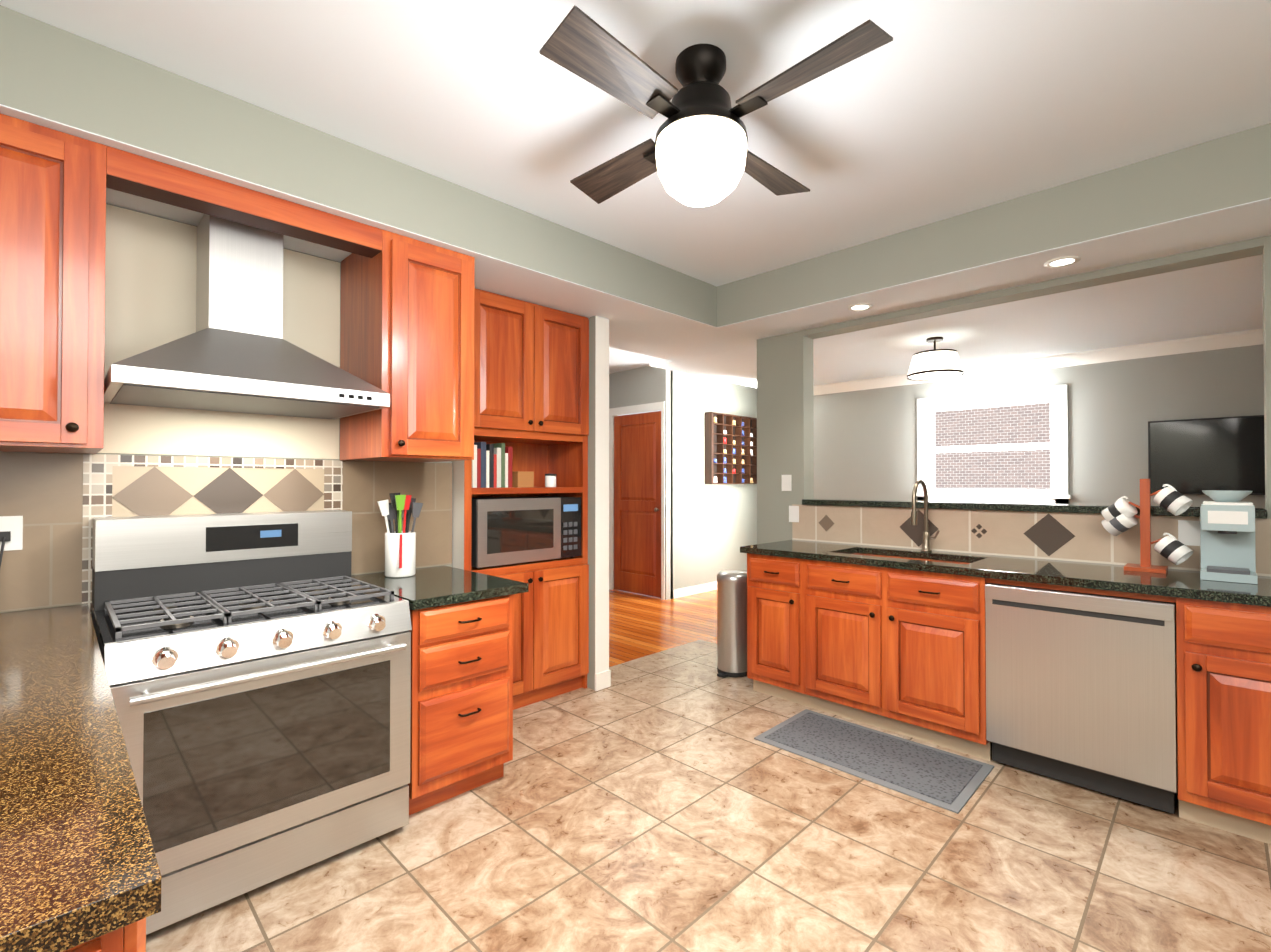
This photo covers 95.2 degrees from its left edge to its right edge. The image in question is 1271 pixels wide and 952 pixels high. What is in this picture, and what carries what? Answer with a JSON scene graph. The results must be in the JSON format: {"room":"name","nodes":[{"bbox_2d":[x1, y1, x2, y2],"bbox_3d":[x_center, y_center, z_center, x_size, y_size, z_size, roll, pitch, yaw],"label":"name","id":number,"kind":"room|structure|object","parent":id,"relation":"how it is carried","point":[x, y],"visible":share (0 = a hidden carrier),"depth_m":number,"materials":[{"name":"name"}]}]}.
{"room":"kitchen","nodes":[
{"label":"kitchen","id":0,"kind":"room"},
{"bbox_2d":[2,203,594,689],"bbox_3d":[-1.632,0.166,2.932,0.600,2.500,3.500,-1,-1,45],"label":"wall","id":1,"kind":"structure","parent":0,"point":[592,507],"depth_m":3.89,"materials":[{"name":"beige paint"}]},
{"bbox_2d":[0,113,111,453],"bbox_3d":[-2.187,-0.594,1.835,0.552,1.004,0.728,-1,-1,45],"label":"upper cabinet","id":2,"kind":"object","parent":1,"relation":"attached to","point":[54,183],"depth_m":1.82,"materials":[{"name":"brown wood"}]},
{"bbox_2d":[98,204,339,458],"bbox_3d":[-1.814,-0.585,2.613,0.004,0.995,0.900,-1,-1,45],"label":"wall","id":3,"kind":"structure","parent":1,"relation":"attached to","point":[150,278],"depth_m":2.48,"materials":[{"name":"beige paint"}]},
{"bbox_2d":[104,214,389,418],"bbox_3d":[-1.576,-0.685,2.369,0.676,0.797,0.870,-1,-1,45],"label":"range hood","id":4,"kind":"object","parent":3,"relation":"attached to","point":[235,352],"visible":0.94,"depth_m":2.33,"materials":[{"name":"silver metal"}]},
{"bbox_2d":[0,452,451,617],"bbox_3d":[-1.857,0.364,2.555,0.010,0.894,2.252,-1,-1,45],"label":"backsplash","id":5,"kind":"structure","parent":1,"relation":"attached to","point":[58,502],"depth_m":2.45,"materials":[{"name":"tile"}]},
{"bbox_2d":[0,516,22,567],"bbox_3d":[-2.248,0.277,2.065,0.135,0.263,0.085,-1,-1,45],"label":"electrical outlet","id":6,"kind":"object","parent":5,"relation":"attached to","point":[11,532],"visible":1,"depth_m":2.12,"materials":[{"name":"white plastic"}]},
{"bbox_2d":[340,228,479,464],"bbox_3d":[-1.135,-0.582,2.889,0.552,1.004,0.450,-1,-1,45],"label":"upper cabinet","id":7,"kind":"object","parent":1,"relation":"attached to","point":[444,353],"depth_m":2.69,"materials":[{"name":"brown wood"}]},
{"bbox_2d":[480,290,547,444],"bbox_3d":[-0.914,-0.654,3.609,0.444,0.844,0.516,-1,-1,45],"label":"upper cabinet","id":8,"kind":"object","parent":1,"relation":"attached to","point":[513,332],"depth_m":3.49,"materials":[{"name":"brown wood"}]},
{"bbox_2d":[528,308,588,448],"bbox_3d":[-0.652,-0.652,3.871,0.444,0.844,0.516,-1,-1,45],"label":"upper cabinet","id":9,"kind":"object","parent":1,"relation":"attached to","point":[568,333],"depth_m":3.78,"materials":[{"name":"brown wood"}]},
{"bbox_2d":[472,442,533,487],"bbox_3d":[-0.864,-0.064,3.597,0.210,0.270,0.443,-1,-1,45],"label":"books","id":10,"kind":"object","parent":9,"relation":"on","point":[491,465],"visible":0.85,"depth_m":3.48,"materials":[{"name":"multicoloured paper"}]},
{"bbox_2d":[545,474,556,486],"bbox_3d":[-0.557,0.029,3.811,0.078,0.090,0.078,-1,-1,45],"label":"canister","id":11,"kind":"object","parent":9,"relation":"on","point":[550,480],"visible":1,"depth_m":3.78,"materials":[{"name":"white ceramic"}]},
{"bbox_2d":[595,316,608,673],"bbox_3d":[-0.224,0.122,3.914,0.004,2.389,0.122,-1,-1,45],"label":"trim","id":12,"kind":"structure","parent":1,"relation":"attached to","point":[601,494],"depth_m":3.91,"materials":[{"name":"white"}]},
{"bbox_2d":[0,0,1270,373],"bbox_3d":[0.630,-1.418,4.436,8.500,0.100,8.800,-1,-1,45],"label":"ceiling","id":13,"kind":"structure","parent":0,"point":[936,110],"depth_m":2.11,"materials":[{"name":"white paint"}]},
{"bbox_2d":[539,5,892,206],"bbox_3d":[0.220,-1.159,1.953,0.963,0.472,0.963,0,-1,0],"label":"ceiling fan","id":14,"kind":"object","parent":13,"relation":"hanging from","point":[696,153],"visible":1,"depth_m":1.82,"materials":[{"name":"brown metal"}]},
{"bbox_2d":[0,5,1270,387],"bbox_3d":[1.197,-1.234,2.949,5.200,0.299,7.100,-1,-1,45],"label":"soffit","id":15,"kind":"structure","parent":0,"point":[60,75],"depth_m":2.94,"materials":[{"name":"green paint"}]},
{"bbox_2d":[848,303,872,310],"bbox_3d":[1.429,-1.074,3.690,0.150,0.006,0.150,-1,-1,45],"label":"recessed light","id":16,"kind":"object","parent":15,"relation":"in","point":[858,307],"visible":1,"depth_m":3.69,"materials":[{"name":"white"}]},
{"bbox_2d":[907,337,963,380],"bbox_3d":[2.320,-0.919,4.495,0.394,0.294,0.394,-1,-1,45],"label":"pendant light","id":17,"kind":"object","parent":15,"relation":"hanging from","point":[935,364],"visible":1,"depth_m":4.38,"materials":[{"name":"white metal"}]},
{"bbox_2d":[1044,256,1080,267],"bbox_3d":[2.158,-1.082,2.933,0.150,0.006,0.150,-1,-1,45],"label":"recessed light","id":18,"kind":"object","parent":15,"relation":"in","point":[1057,262],"visible":0.98,"depth_m":2.92,"materials":[{"name":"white"}]},
{"bbox_2d":[609,366,672,599],"bbox_3d":[-0.429,0.068,7.710,2.350,2.800,0.120,-1,-1,45],"label":"wall","id":19,"kind":"structure","parent":0,"point":[642,385],"depth_m":6.96,"materials":[{"name":"paint"}]},
{"bbox_2d":[609,401,664,599],"bbox_3d":[0.033,0.293,7.236,1.000,2.340,0.136,-1,-1,45],"label":"door frame","id":20,"kind":"structure","parent":19,"relation":"attached to","point":[648,407],"depth_m":7.25,"materials":[{"name":"white wood"}]},
{"bbox_2d":[614,411,660,597],"bbox_3d":[0.012,0.341,7.179,0.844,2.228,0.104,-1,-1,45],"label":"hall door","id":21,"kind":"structure","parent":19,"relation":"in","point":[637,503],"depth_m":7.18,"materials":[{"name":"brown wood"}]},
{"bbox_2d":[609,589,716,666],"bbox_3d":[0.630,1.462,4.404,8.500,0.060,8.800,-1,-1,45],"label":"floor","id":22,"kind":"structure","parent":0,"point":[640,625],"depth_m":5.73,"materials":[{"name":"brown wood"}]},
{"bbox_2d":[146,640,1270,951],"bbox_3d":[0.547,1.432,1.696,4.790,0.060,4.850,-1,-1,45],"label":"floor","id":23,"kind":"structure","parent":0,"point":[664,800],"depth_m":2.10,"materials":[{"name":"tile"}]},
{"bbox_2d":[36,901,160,951],"bbox_3d":[-1.008,0.957,0.622,0.512,0.868,0.702,-1,-1,45],"label":"base cabinet","id":24,"kind":"object","parent":23,"relation":"on","point":[125,934],"depth_m":0.68,"materials":[{"name":"brown wood"}]},
{"bbox_2d":[0,605,161,951],"bbox_3d":[-1.604,0.508,1.228,2.218,0.041,0.710,-1,-1,45],"label":"countertop","id":25,"kind":"structure","parent":24,"relation":"on","point":[77,853],"depth_m":0.88,"materials":[{"name":"brown stone"}]},
{"bbox_2d":[92,510,411,934],"bbox_3d":[-1.484,0.771,2.258,0.928,1.215,0.896,-1,-1,45],"label":"range","id":26,"kind":"object","parent":23,"relation":"on","point":[257,665],"visible":0.98,"depth_m":2.03,"materials":[{"name":"silver metal"}]},
{"bbox_2d":[408,589,519,814],"bbox_3d":[-1.013,0.980,2.795,0.832,0.870,0.477,-1,-1,45],"label":"base cabinet","id":27,"kind":"object","parent":23,"relation":"on","point":[465,655],"depth_m":2.49,"materials":[{"name":"brown wood"}]},
{"bbox_2d":[351,565,527,608],"bbox_3d":[-0.993,0.524,2.816,0.838,0.039,0.555,-1,-1,45],"label":"countertop","id":28,"kind":"structure","parent":27,"relation":"on","point":[433,585],"depth_m":2.69,"materials":[{"name":"black stone"}]},
{"bbox_2d":[378,493,422,577],"bbox_3d":[-1.202,0.294,2.933,0.177,0.421,0.200,-1,-1,45],"label":"utensil crock","id":29,"kind":"object","parent":28,"relation":"on","point":[400,552],"visible":1,"depth_m":2.89,"materials":[{"name":"white ceramic"}]},
{"bbox_2d":[451,557,547,707],"bbox_3d":[-0.914,0.986,3.591,0.444,0.875,0.516,-1,-1,45],"label":"base cabinet","id":30,"kind":"object","parent":23,"relation":"on","point":[534,603],"depth_m":3.57,"materials":[{"name":"brown wood"}]},
{"bbox_2d":[471,496,580,568],"bbox_3d":[-0.767,0.340,3.716,0.392,0.401,0.765,-1,-1,45],"label":"microwave","id":31,"kind":"object","parent":30,"relation":"on","point":[508,530],"visible":0.94,"depth_m":3.54,"materials":[{"name":"silver metal"}]},
{"bbox_2d":[541,553,588,697],"bbox_3d":[-0.652,0.989,3.853,0.444,0.875,0.516,-1,-1,45],"label":"base cabinet","id":32,"kind":"object","parent":23,"relation":"on","point":[568,578],"depth_m":3.77,"materials":[{"name":"brown wood"}]},
{"bbox_2d":[717,570,746,677],"bbox_3d":[0.701,1.060,4.211,0.242,0.731,0.281,-1,-1,45],"label":"trash can","id":33,"kind":"object","parent":23,"relation":"on","point":[732,622],"visible":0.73,"depth_m":4.12,"materials":[{"name":"silver metal"}]},
{"bbox_2d":[740,552,799,703],"bbox_3d":[1.098,0.966,3.886,0.412,0.920,0.670,-1,-1,45],"label":"base cabinet","id":34,"kind":"object","parent":23,"relation":"on","point":[773,581],"depth_m":3.65,"materials":[{"name":"brown wood"}]},
{"bbox_2d":[754,709,993,813],"bbox_3d":[1.190,1.410,2.970,1.000,0.012,0.562,-1,-1,45],"label":"mat","id":35,"kind":"object","parent":23,"relation":"on","point":[949,781],"visible":0.98,"depth_m":2.89,"materials":[{"name":"grey fabric"}]},
{"bbox_2d":[800,552,1011,760],"bbox_3d":[1.588,0.961,3.397,0.971,0.920,0.670,-1,-1,45],"label":"base cabinet","id":36,"kind":"object","parent":23,"relation":"on","point":[892,639],"depth_m":3.12,"materials":[{"name":"brown wood"}]},
{"bbox_2d":[740,540,1270,603],"bbox_3d":[2.079,0.490,2.908,3.260,0.070,0.676,-1,-1,45],"label":"countertop","id":37,"kind":"structure","parent":36,"relation":"on","point":[1071,576],"depth_m":2.76,"materials":[{"name":"black stone"}]},
{"bbox_2d":[911,479,939,551],"bbox_3d":[1.739,0.241,3.483,0.113,0.440,0.249,-1,-1,45],"label":"faucet","id":38,"kind":"object","parent":37,"relation":"on","point":[926,543],"visible":1,"depth_m":3.54,"materials":[{"name":"silver metal"}]},
{"bbox_2d":[1101,479,1193,573],"bbox_3d":[2.455,0.233,2.792,0.332,0.440,0.170,-1,-1,45],"label":"mug tree","id":39,"kind":"object","parent":37,"relation":"on","point":[1119,515],"visible":1,"depth_m":2.77,"materials":[{"name":"brown wood"}]},
{"bbox_2d":[1200,490,1257,583],"bbox_3d":[2.622,0.258,2.569,0.170,0.385,0.300,-1,-1,45],"label":"coffee maker","id":40,"kind":"object","parent":37,"relation":"on","point":[1227,532],"visible":1,"depth_m":2.52,"materials":[{"name":"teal plastic"}]},
{"bbox_2d":[985,583,1177,813],"bbox_3d":[2.155,0.971,2.795,0.676,0.885,0.619,-1,-1,45],"label":"dishwasher","id":41,"kind":"object","parent":23,"relation":"on","point":[1081,689],"visible":0.92,"depth_m":2.55,"materials":[{"name":"grey metal"}]},
{"bbox_2d":[1172,592,1270,843],"bbox_3d":[2.818,0.947,2.169,1.138,0.920,0.670,-1,-1,45],"label":"base cabinet","id":42,"kind":"object","parent":23,"relation":"on","point":[1223,647],"depth_m":2.25,"materials":[{"name":"brown wood"}]},
{"bbox_2d":[670,370,756,597],"bbox_3d":[1.364,0.071,7.927,0.120,2.800,2.800,-1,-1,45],"label":"wall","id":43,"kind":"structure","parent":0,"point":[714,529],"depth_m":7.32,"materials":[{"name":"beige paint"}]},
{"bbox_2d":[673,581,716,598],"bbox_3d":[1.390,1.420,7.844,0.014,0.100,2.658,-1,-1,45],"label":"baseboard","id":44,"kind":"structure","parent":43,"relation":"attached to","point":[687,591],"depth_m":7.17,"materials":[{"name":"white wood"}]},
{"bbox_2d":[705,412,756,483],"bbox_3d":[1.295,-0.347,7.696,0.110,0.910,1.070,-1,-1,45],"label":"shelf","id":45,"kind":"object","parent":43,"relation":"attached to","point":[730,449],"visible":0.98,"depth_m":7.64,"materials":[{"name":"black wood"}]},
{"bbox_2d":[757,235,1270,576],"bbox_3d":[2.377,0.169,3.195,3.900,2.500,0.161,-1,-1,45],"label":"wall","id":46,"kind":"structure","parent":0,"point":[785,419],"depth_m":3.58,"materials":[{"name":"beige paint"}]},
{"bbox_2d":[782,475,790,490],"bbox_3d":[1.129,0.051,4.338,0.080,0.120,0.010,-1,-1,45],"label":"light switch","id":47,"kind":"object","parent":46,"relation":"attached to","point":[786,482],"visible":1,"depth_m":4.33,"materials":[{"name":"white plastic"}]},
{"bbox_2d":[789,506,798,521],"bbox_3d":[1.171,0.281,4.286,0.080,0.120,0.004,-1,-1,45],"label":"electrical outlet","id":48,"kind":"object","parent":46,"relation":"attached to","point":[793,513],"visible":1,"depth_m":4.28,"materials":[{"name":"white plastic"}]},
{"bbox_2d":[802,499,1266,518],"bbox_3d":[2.096,0.181,3.483,2.291,0.040,0.220,-1,-1,45],"label":"sill ledge","id":49,"kind":"object","parent":46,"relation":"on","point":[1260,513],"visible":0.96,"depth_m":3.35,"materials":[{"name":"black stone"}]},
{"bbox_2d":[1178,520,1200,545],"bbox_3d":[2.667,0.274,2.791,0.080,0.120,0.004,-1,-1,45],"label":"electrical outlet","id":50,"kind":"object","parent":46,"relation":"attached to","point":[1189,532],"visible":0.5,"depth_m":2.79,"materials":[{"name":"white plastic"}]},
{"bbox_2d":[814,344,1264,508],"bbox_3d":[3.635,0.193,5.374,5.200,2.500,0.200,-1,-1,45],"label":"wall","id":51,"kind":"structure","parent":0,"point":[865,444],"depth_m":4.99,"materials":[{"name":"paint"}]},
{"bbox_2d":[916,385,1070,503],"bbox_3d":[3.393,-0.258,5.568,1.290,1.075,0.215,-1,-1,45],"label":"dining room window","id":52,"kind":"structure","parent":51,"relation":"in","point":[1016,451],"depth_m":5.57,"materials":[{"name":"white"}]},
{"bbox_2d":[813,329,1262,395],"bbox_3d":[3.532,-1.008,5.284,5.200,0.100,0.090,-1,-1,45],"label":"crown molding","id":53,"kind":"structure","parent":51,"relation":"attached to","point":[1213,342],"depth_m":4.96,"materials":[{"name":"white"}]},
{"bbox_2d":[1148,415,1264,494],"bbox_3d":[4.515,-0.152,4.320,1.040,0.585,0.051,-1,-1,45],"label":"television","id":54,"kind":"object","parent":51,"relation":"attached to","point":[1193,456],"visible":0.92,"depth_m":4.43,"materials":[{"name":"black plastic"}]}
]}

